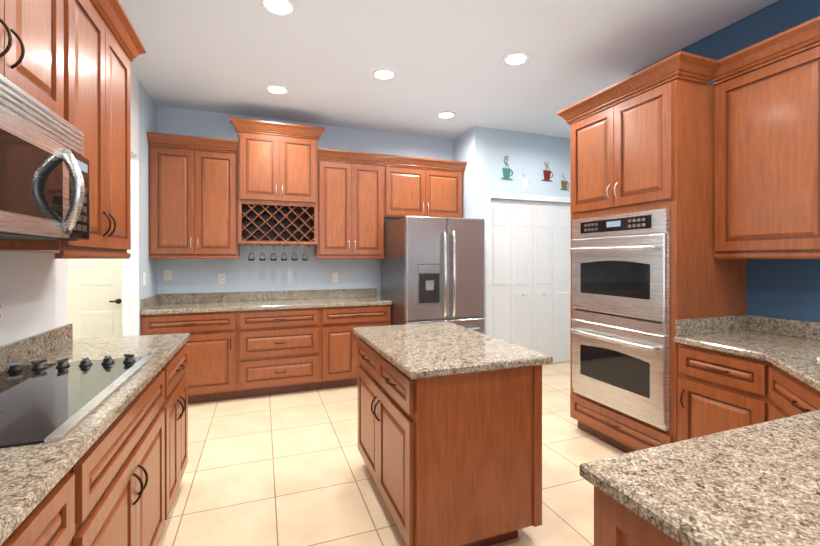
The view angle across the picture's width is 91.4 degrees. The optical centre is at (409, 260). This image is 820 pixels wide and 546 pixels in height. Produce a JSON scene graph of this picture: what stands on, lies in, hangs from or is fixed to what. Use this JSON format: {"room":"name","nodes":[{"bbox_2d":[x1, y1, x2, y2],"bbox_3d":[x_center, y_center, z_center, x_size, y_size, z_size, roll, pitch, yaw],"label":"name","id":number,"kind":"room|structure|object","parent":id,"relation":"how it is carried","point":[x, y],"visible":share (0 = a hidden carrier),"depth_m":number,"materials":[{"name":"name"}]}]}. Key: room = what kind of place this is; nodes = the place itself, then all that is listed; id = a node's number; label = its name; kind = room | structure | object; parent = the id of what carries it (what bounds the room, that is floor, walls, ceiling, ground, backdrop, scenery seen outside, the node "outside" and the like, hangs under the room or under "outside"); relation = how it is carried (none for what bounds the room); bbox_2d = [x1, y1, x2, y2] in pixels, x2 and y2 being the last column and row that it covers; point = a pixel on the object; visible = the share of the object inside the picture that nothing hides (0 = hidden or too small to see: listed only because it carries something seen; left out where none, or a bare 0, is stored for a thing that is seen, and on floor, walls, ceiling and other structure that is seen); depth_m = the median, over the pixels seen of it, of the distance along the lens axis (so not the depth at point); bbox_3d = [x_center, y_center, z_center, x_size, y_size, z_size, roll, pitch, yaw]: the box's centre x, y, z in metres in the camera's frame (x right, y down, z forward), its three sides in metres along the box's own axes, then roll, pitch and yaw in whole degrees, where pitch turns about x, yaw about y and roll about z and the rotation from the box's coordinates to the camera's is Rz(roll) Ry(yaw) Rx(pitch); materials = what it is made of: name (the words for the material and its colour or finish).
{"room":"kitchen","nodes":[
{"label":"kitchen","id":0,"kind":"room"},
{"bbox_2d":[0,67,156,345],"bbox_3d":[-1.592,-0.115,1.150,0.120,3.000,6.460,0,0,-20],"label":"wall","id":1,"kind":"structure","parent":0,"point":[34,290],"depth_m":2.10,"materials":[{"name":"white paint"}]},
{"bbox_2d":[0,297,3,324],"bbox_3d":[-1.712,0.213,1.662,0.008,0.116,0.072,0,0,-20],"label":"electrical outlet","id":2,"kind":"object","parent":1,"relation":"attached to","point":[1,312],"visible":1,"depth_m":1.68,"materials":[{"name":"white plastic"}]},
{"bbox_2d":[0,0,71,123],"bbox_3d":[-1.313,-0.852,1.073,0.347,0.734,0.764,0,0,-20],"label":"upper cabinet","id":3,"kind":"object","parent":1,"relation":"attached to","point":[68,60],"depth_m":1.32,"materials":[{"name":"brown wood"}]},
{"bbox_2d":[0,74,88,240],"bbox_3d":[-1.247,-0.276,1.100,0.489,0.409,0.758,0,0,-20],"label":"microwave","id":4,"kind":"object","parent":3,"relation":"attached to","point":[44,179],"visible":1,"depth_m":1.18,"materials":[{"name":"silver metal"}]},
{"bbox_2d":[0,0,135,255],"bbox_3d":[-1.585,-0.629,1.807,0.347,1.185,0.800,0,0,-20],"label":"upper cabinet","id":5,"kind":"object","parent":1,"relation":"attached to","point":[103,48],"depth_m":1.83,"materials":[{"name":"brown wood"}]},
{"bbox_2d":[68,259,121,339],"bbox_3d":[-3.121,0.327,3.981,0.620,2.100,0.084,0,0,-20],"label":"hall door","id":6,"kind":"structure","parent":1,"relation":"in","point":[94,298],"depth_m":3.98,"materials":[{"name":"beige paint"}]},
{"bbox_2d":[122,156,138,336],"bbox_3d":[-2.483,0.228,3.555,0.124,2.300,0.012,0,0,-20],"label":"trim","id":7,"kind":"structure","parent":1,"relation":"attached to","point":[130,296],"depth_m":3.56,"materials":[{"name":"white"}]},
{"bbox_2d":[143,273,145,285],"bbox_3d":[-2.479,0.177,3.734,0.010,0.116,0.072,0,0,-20],"label":"light switch","id":8,"kind":"object","parent":1,"relation":"attached to","point":[144,278],"visible":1,"depth_m":3.72,"materials":[{"name":"white plastic"}]},
{"bbox_2d":[157,106,452,297],"bbox_3d":[-1.836,-0.125,4.569,5.100,3.000,0.120,0,0,-20],"label":"wall","id":9,"kind":"structure","parent":0,"point":[244,274],"depth_m":4.63,"materials":[{"name":"blue paint"}]},
{"bbox_2d":[163,270,170,280],"bbox_3d":[-2.568,0.161,4.229,0.072,0.116,0.008,0,0,-20],"label":"electrical outlet","id":10,"kind":"object","parent":9,"relation":"attached to","point":[166,275],"visible":1,"depth_m":4.23,"materials":[{"name":"white plastic"}]},
{"bbox_2d":[218,274,225,283],"bbox_3d":[-2.076,0.206,4.411,0.072,0.116,0.008,0,0,-20],"label":"electrical outlet","id":11,"kind":"object","parent":9,"relation":"attached to","point":[221,278],"visible":1,"depth_m":4.41,"materials":[{"name":"white plastic"}]},
{"bbox_2d":[147,117,466,258],"bbox_3d":[-0.937,-0.730,4.594,3.501,1.430,0.451,0,0,-20],"label":"upper cabinet","id":12,"kind":"object","parent":9,"relation":"attached to","point":[260,182],"visible":1,"depth_m":4.29,"materials":[{"name":"brown wood"}]},
{"bbox_2d":[248,245,254,260],"bbox_3d":[-1.699,-0.078,4.282,0.066,0.165,0.066,0,0,-35],"label":"glass","id":13,"kind":"object","parent":12,"relation":"hanging from","point":[251,257],"depth_m":4.26,"materials":[{"name":"clear glass"}]},
{"bbox_2d":[259,245,265,260],"bbox_3d":[-1.595,-0.078,4.320,0.066,0.165,0.066,0,0,-35],"label":"glass","id":14,"kind":"object","parent":12,"relation":"hanging from","point":[262,257],"depth_m":4.30,"materials":[{"name":"clear glass"}]},
{"bbox_2d":[270,245,276,260],"bbox_3d":[-1.490,-0.078,4.359,0.066,0.165,0.066,0,0,-35],"label":"glass","id":15,"kind":"object","parent":12,"relation":"hanging from","point":[273,257],"depth_m":4.34,"materials":[{"name":"clear glass"}]},
{"bbox_2d":[281,253,286,260],"bbox_3d":[-1.385,-0.078,4.398,0.066,0.165,0.066,0,0,-35],"label":"glass","id":16,"kind":"object","parent":12,"relation":"hanging from","point":[283,258],"depth_m":4.38,"materials":[{"name":"clear glass"}]},
{"bbox_2d":[291,246,297,260],"bbox_3d":[-1.280,-0.078,4.437,0.066,0.165,0.066,0,0,-35],"label":"glass","id":17,"kind":"object","parent":12,"relation":"hanging from","point":[294,257],"depth_m":4.42,"materials":[{"name":"clear glass"}]},
{"bbox_2d":[302,246,307,260],"bbox_3d":[-1.176,-0.078,4.476,0.066,0.165,0.066,0,0,-35],"label":"glass","id":18,"kind":"object","parent":12,"relation":"hanging from","point":[304,258],"depth_m":4.45,"materials":[{"name":"clear glass"}]},
{"bbox_2d":[332,273,337,281],"bbox_3d":[-0.904,0.209,4.846,0.072,0.116,0.008,0,0,-20],"label":"electrical outlet","id":19,"kind":"object","parent":9,"relation":"attached to","point":[334,277],"visible":1,"depth_m":4.84,"materials":[{"name":"white plastic"}]},
{"bbox_2d":[158,361,624,545],"bbox_3d":[0.209,1.407,2.036,7.170,0.050,6.860,0,0,-20],"label":"floor","id":20,"kind":"structure","parent":0,"point":[287,469],"depth_m":2.53,"materials":[{"name":"tile"}]},
{"bbox_2d":[1,452,88,545],"bbox_3d":[-0.956,0.946,0.477,0.597,0.880,0.910,0,0,-20],"label":"base cabinet","id":21,"kind":"object","parent":20,"relation":"on","point":[61,518],"depth_m":0.94,"materials":[{"name":"brown wood"}]},
{"bbox_2d":[0,324,189,545],"bbox_3d":[-1.079,0.434,0.812,0.603,0.139,3.465,0,0,-20],"label":"countertop","id":22,"kind":"structure","parent":21,"relation":"on","point":[31,476],"depth_m":1.23,"materials":[{"name":"stone"}]},
{"bbox_2d":[0,353,152,447],"bbox_3d":[-1.291,0.443,1.376,0.500,0.040,0.930,0,0,-20],"label":"cooktop","id":23,"kind":"object","parent":22,"relation":"in","point":[41,401],"visible":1,"depth_m":1.37,"materials":[{"name":"black glass"}]},
{"bbox_2d":[86,361,168,545],"bbox_3d":[-1.283,0.944,1.359,0.597,0.880,0.970,0,0,-20],"label":"base cabinet","id":24,"kind":"object","parent":20,"relation":"on","point":[118,483],"depth_m":1.45,"materials":[{"name":"brown wood"}]},
{"bbox_2d":[169,344,187,512],"bbox_3d":[-1.564,0.942,2.117,0.597,0.880,0.648,0,0,-20],"label":"base cabinet","id":25,"kind":"object","parent":20,"relation":"on","point":[178,364],"depth_m":2.19,"materials":[{"name":"brown wood"}]},
{"bbox_2d":[141,311,236,403],"bbox_3d":[-2.168,0.936,4.042,0.805,0.880,0.632,0,0,-20],"label":"base cabinet","id":26,"kind":"object","parent":20,"relation":"on","point":[211,371],"depth_m":3.80,"materials":[{"name":"brown wood"}]},
{"bbox_2d":[140,288,391,314],"bbox_3d":[-1.427,0.424,4.313,2.383,0.139,0.643,0,0,-20],"label":"countertop","id":27,"kind":"structure","parent":26,"relation":"on","point":[176,303],"depth_m":4.30,"materials":[{"name":"stone"}]},
{"bbox_2d":[237,308,320,398],"bbox_3d":[-1.415,0.935,4.321,0.800,0.880,0.632,0,0,-20],"label":"base cabinet","id":28,"kind":"object","parent":20,"relation":"on","point":[239,354],"depth_m":4.03,"materials":[{"name":"brown wood"}]},
{"bbox_2d":[321,305,390,388],"bbox_3d":[-0.676,0.935,4.595,0.777,0.880,0.632,0,0,-20],"label":"base cabinet","id":29,"kind":"object","parent":20,"relation":"on","point":[339,363],"depth_m":4.26,"materials":[{"name":"brown wood"}]},
{"bbox_2d":[381,216,484,333],"bbox_3d":[0.241,0.455,4.546,0.893,1.800,1.009,0,0,-20],"label":"refrigerator","id":30,"kind":"object","parent":20,"relation":"on","point":[432,269],"visible":0.56,"depth_m":4.16,"materials":[{"name":"silver metal"}]},
{"bbox_2d":[357,338,541,545],"bbox_3d":[0.125,0.941,2.312,0.704,0.881,1.062,0,0,-20],"label":"base cabinet","id":31,"kind":"object","parent":20,"relation":"on","point":[452,460],"visible":0.96,"depth_m":1.85,"materials":[{"name":"brown wood"}]},
{"bbox_2d":[353,322,552,378],"bbox_3d":[0.148,0.480,2.325,0.730,0.039,1.130,0,0,-20],"label":"countertop","id":32,"kind":"structure","parent":31,"relation":"on","point":[419,351],"depth_m":2.04,"materials":[{"name":"stone"}]},
{"bbox_2d":[557,51,746,452],"bbox_3d":[1.738,0.080,2.946,0.733,2.600,1.042,0,0,-20],"label":"tall cabinet","id":33,"kind":"object","parent":20,"relation":"on","point":[642,140],"visible":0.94,"depth_m":2.55,"materials":[{"name":"brown wood"}]},
{"bbox_2d":[570,208,669,430],"bbox_3d":[1.411,0.365,2.815,0.117,1.370,0.790,0,0,-20],"label":"double oven","id":34,"kind":"object","parent":33,"relation":"in","point":[620,330],"visible":0.98,"depth_m":2.72,"materials":[{"name":"silver metal"}]},
{"bbox_2d":[594,404,819,545],"bbox_3d":[1.629,0.945,0.967,2.316,0.880,0.871,0,0,-20],"label":"base cabinet","id":35,"kind":"object","parent":20,"relation":"on","point":[615,524],"depth_m":0.86,"materials":[{"name":"brown wood"}]},
{"bbox_2d":[580,314,819,545],"bbox_3d":[1.465,0.433,1.382,2.333,0.139,1.846,0,0,-20],"label":"countertop","id":36,"kind":"structure","parent":35,"relation":"on","point":[758,484],"depth_m":0.88,"materials":[{"name":"stone"}]},
{"bbox_2d":[677,344,819,435],"bbox_3d":[1.338,0.943,1.751,2.316,0.880,1.064,0,0,-20],"label":"base cabinet","id":37,"kind":"object","parent":20,"relation":"on","point":[717,391],"depth_m":2.14,"materials":[{"name":"brown wood"}]},
{"bbox_2d":[119,0,778,139],"bbox_3d":[0.209,-1.658,2.027,7.170,0.080,6.860,0,0,-20],"label":"ceiling","id":38,"kind":"structure","parent":0,"point":[321,61],"depth_m":3.15,"materials":[{"name":"white paint"}]},
{"bbox_2d":[265,85,288,94],"bbox_3d":[-1.263,-1.617,3.796,0.210,0.010,0.210,0,0,25],"label":"recessed light","id":39,"kind":"object","parent":38,"relation":"in","point":[275,89],"depth_m":3.79,"materials":[{"name":"white"}]},
{"bbox_2d":[260,0,294,15],"bbox_3d":[-0.838,-1.613,2.535,0.261,0.010,0.261,0,0,-29],"label":"recessed light","id":40,"kind":"object","parent":38,"relation":"in","point":[280,6],"depth_m":2.55,"materials":[{"name":"white"}]},
{"bbox_2d":[372,69,395,79],"bbox_3d":[-0.226,-1.616,3.487,0.207,0.010,0.207,0,0,-29],"label":"recessed light","id":41,"kind":"object","parent":38,"relation":"in","point":[380,74],"depth_m":3.48,"materials":[{"name":"white glass"}]},
{"bbox_2d":[437,111,455,118],"bbox_3d":[0.407,-1.619,4.468,0.207,0.010,0.207,0,0,-29],"label":"recessed light","id":42,"kind":"object","parent":38,"relation":"in","point":[444,115],"depth_m":4.47,"materials":[{"name":"white glass"}]},
{"bbox_2d":[502,52,528,65],"bbox_3d":[0.851,-1.615,3.215,0.210,0.010,0.210,0,0,25],"label":"recessed light","id":43,"kind":"object","parent":38,"relation":"in","point":[516,58],"depth_m":3.21,"materials":[{"name":"white"}]},
{"bbox_2d":[453,126,482,218],"bbox_3d":[0.714,-0.127,5.200,0.120,3.000,0.710,0,0,-20],"label":"wall","id":44,"kind":"structure","parent":0,"point":[468,146],"depth_m":4.89,"materials":[{"name":"blue"}]},
{"bbox_2d":[483,127,489,333],"bbox_3d":[0.920,-0.126,4.961,0.100,3.000,0.120,0,0,-20],"label":"wall","id":45,"kind":"structure","parent":0,"point":[486,159],"depth_m":4.90,"materials":[{"name":"blue"}]},
{"bbox_2d":[490,128,570,203],"bbox_3d":[1.576,-1.197,5.202,1.300,0.860,0.120,0,0,-20],"label":"wall","id":46,"kind":"structure","parent":0,"point":[530,154],"depth_m":5.12,"materials":[{"name":"blue"}]},
{"bbox_2d":[501,156,512,179],"bbox_3d":[1.205,-1.156,4.994,0.189,0.295,0.009,0,0,-20],"label":"art","id":47,"kind":"object","parent":46,"relation":"attached to","point":[506,171],"depth_m":4.99,"materials":[{"name":"teal"}]},
{"bbox_2d":[520,170,529,188],"bbox_3d":[1.458,-1.025,5.088,0.169,0.230,0.008,0,0,-20],"label":"art","id":48,"kind":"object","parent":46,"relation":"attached to","point":[524,182],"depth_m":5.09,"materials":[{"name":"white paint"}]},
{"bbox_2d":[485,192,569,335],"bbox_3d":[1.601,0.269,5.140,1.440,2.210,0.018,0,0,-20],"label":"trim","id":49,"kind":"structure","parent":46,"relation":"attached to","point":[489,196],"depth_m":4.90,"materials":[{"name":"white paint"}]},
{"bbox_2d":[491,199,570,362],"bbox_3d":[1.587,0.299,5.175,1.296,2.124,0.066,0,0,-20],"label":"bifold closet door","id":50,"kind":"structure","parent":46,"relation":"in","point":[530,275],"depth_m":5.18,"materials":[{"name":"white paint"}]},
{"bbox_2d":[541,162,552,181],"bbox_3d":[1.786,-1.158,5.209,0.189,0.256,0.009,0,0,-20],"label":"art","id":51,"kind":"object","parent":46,"relation":"attached to","point":[547,173],"depth_m":5.21,"materials":[{"name":"red"}]},
{"bbox_2d":[559,173,568,189],"bbox_3d":[2.049,-1.043,5.307,0.163,0.221,0.008,0,0,-20],"label":"art","id":52,"kind":"object","parent":46,"relation":"attached to","point":[564,183],"depth_m":5.31,"materials":[{"name":"yellow"}]},
{"bbox_2d":[631,0,819,322],"bbox_3d":[2.715,-0.116,1.542,0.120,3.000,4.200,0,0,-20],"label":"wall","id":53,"kind":"structure","parent":0,"point":[784,288],"depth_m":2.51,"materials":[{"name":"blue paint"}]},
{"bbox_2d":[711,20,814,255],"bbox_3d":[2.192,-0.630,2.275,0.348,1.185,0.676,0,0,-20],"label":"upper cabinet","id":54,"kind":"object","parent":53,"relation":"attached to","point":[766,148],"depth_m":2.25,"materials":[{"name":"brown wood"}]},
{"bbox_2d":[815,16,819,255],"bbox_3d":[2.374,-0.629,1.783,0.348,1.185,0.676,0,0,-20],"label":"upper cabinet","id":55,"kind":"object","parent":53,"relation":"attached to","point":[817,20],"depth_m":2.06,"materials":[{"name":"brown wood"}]}
]}

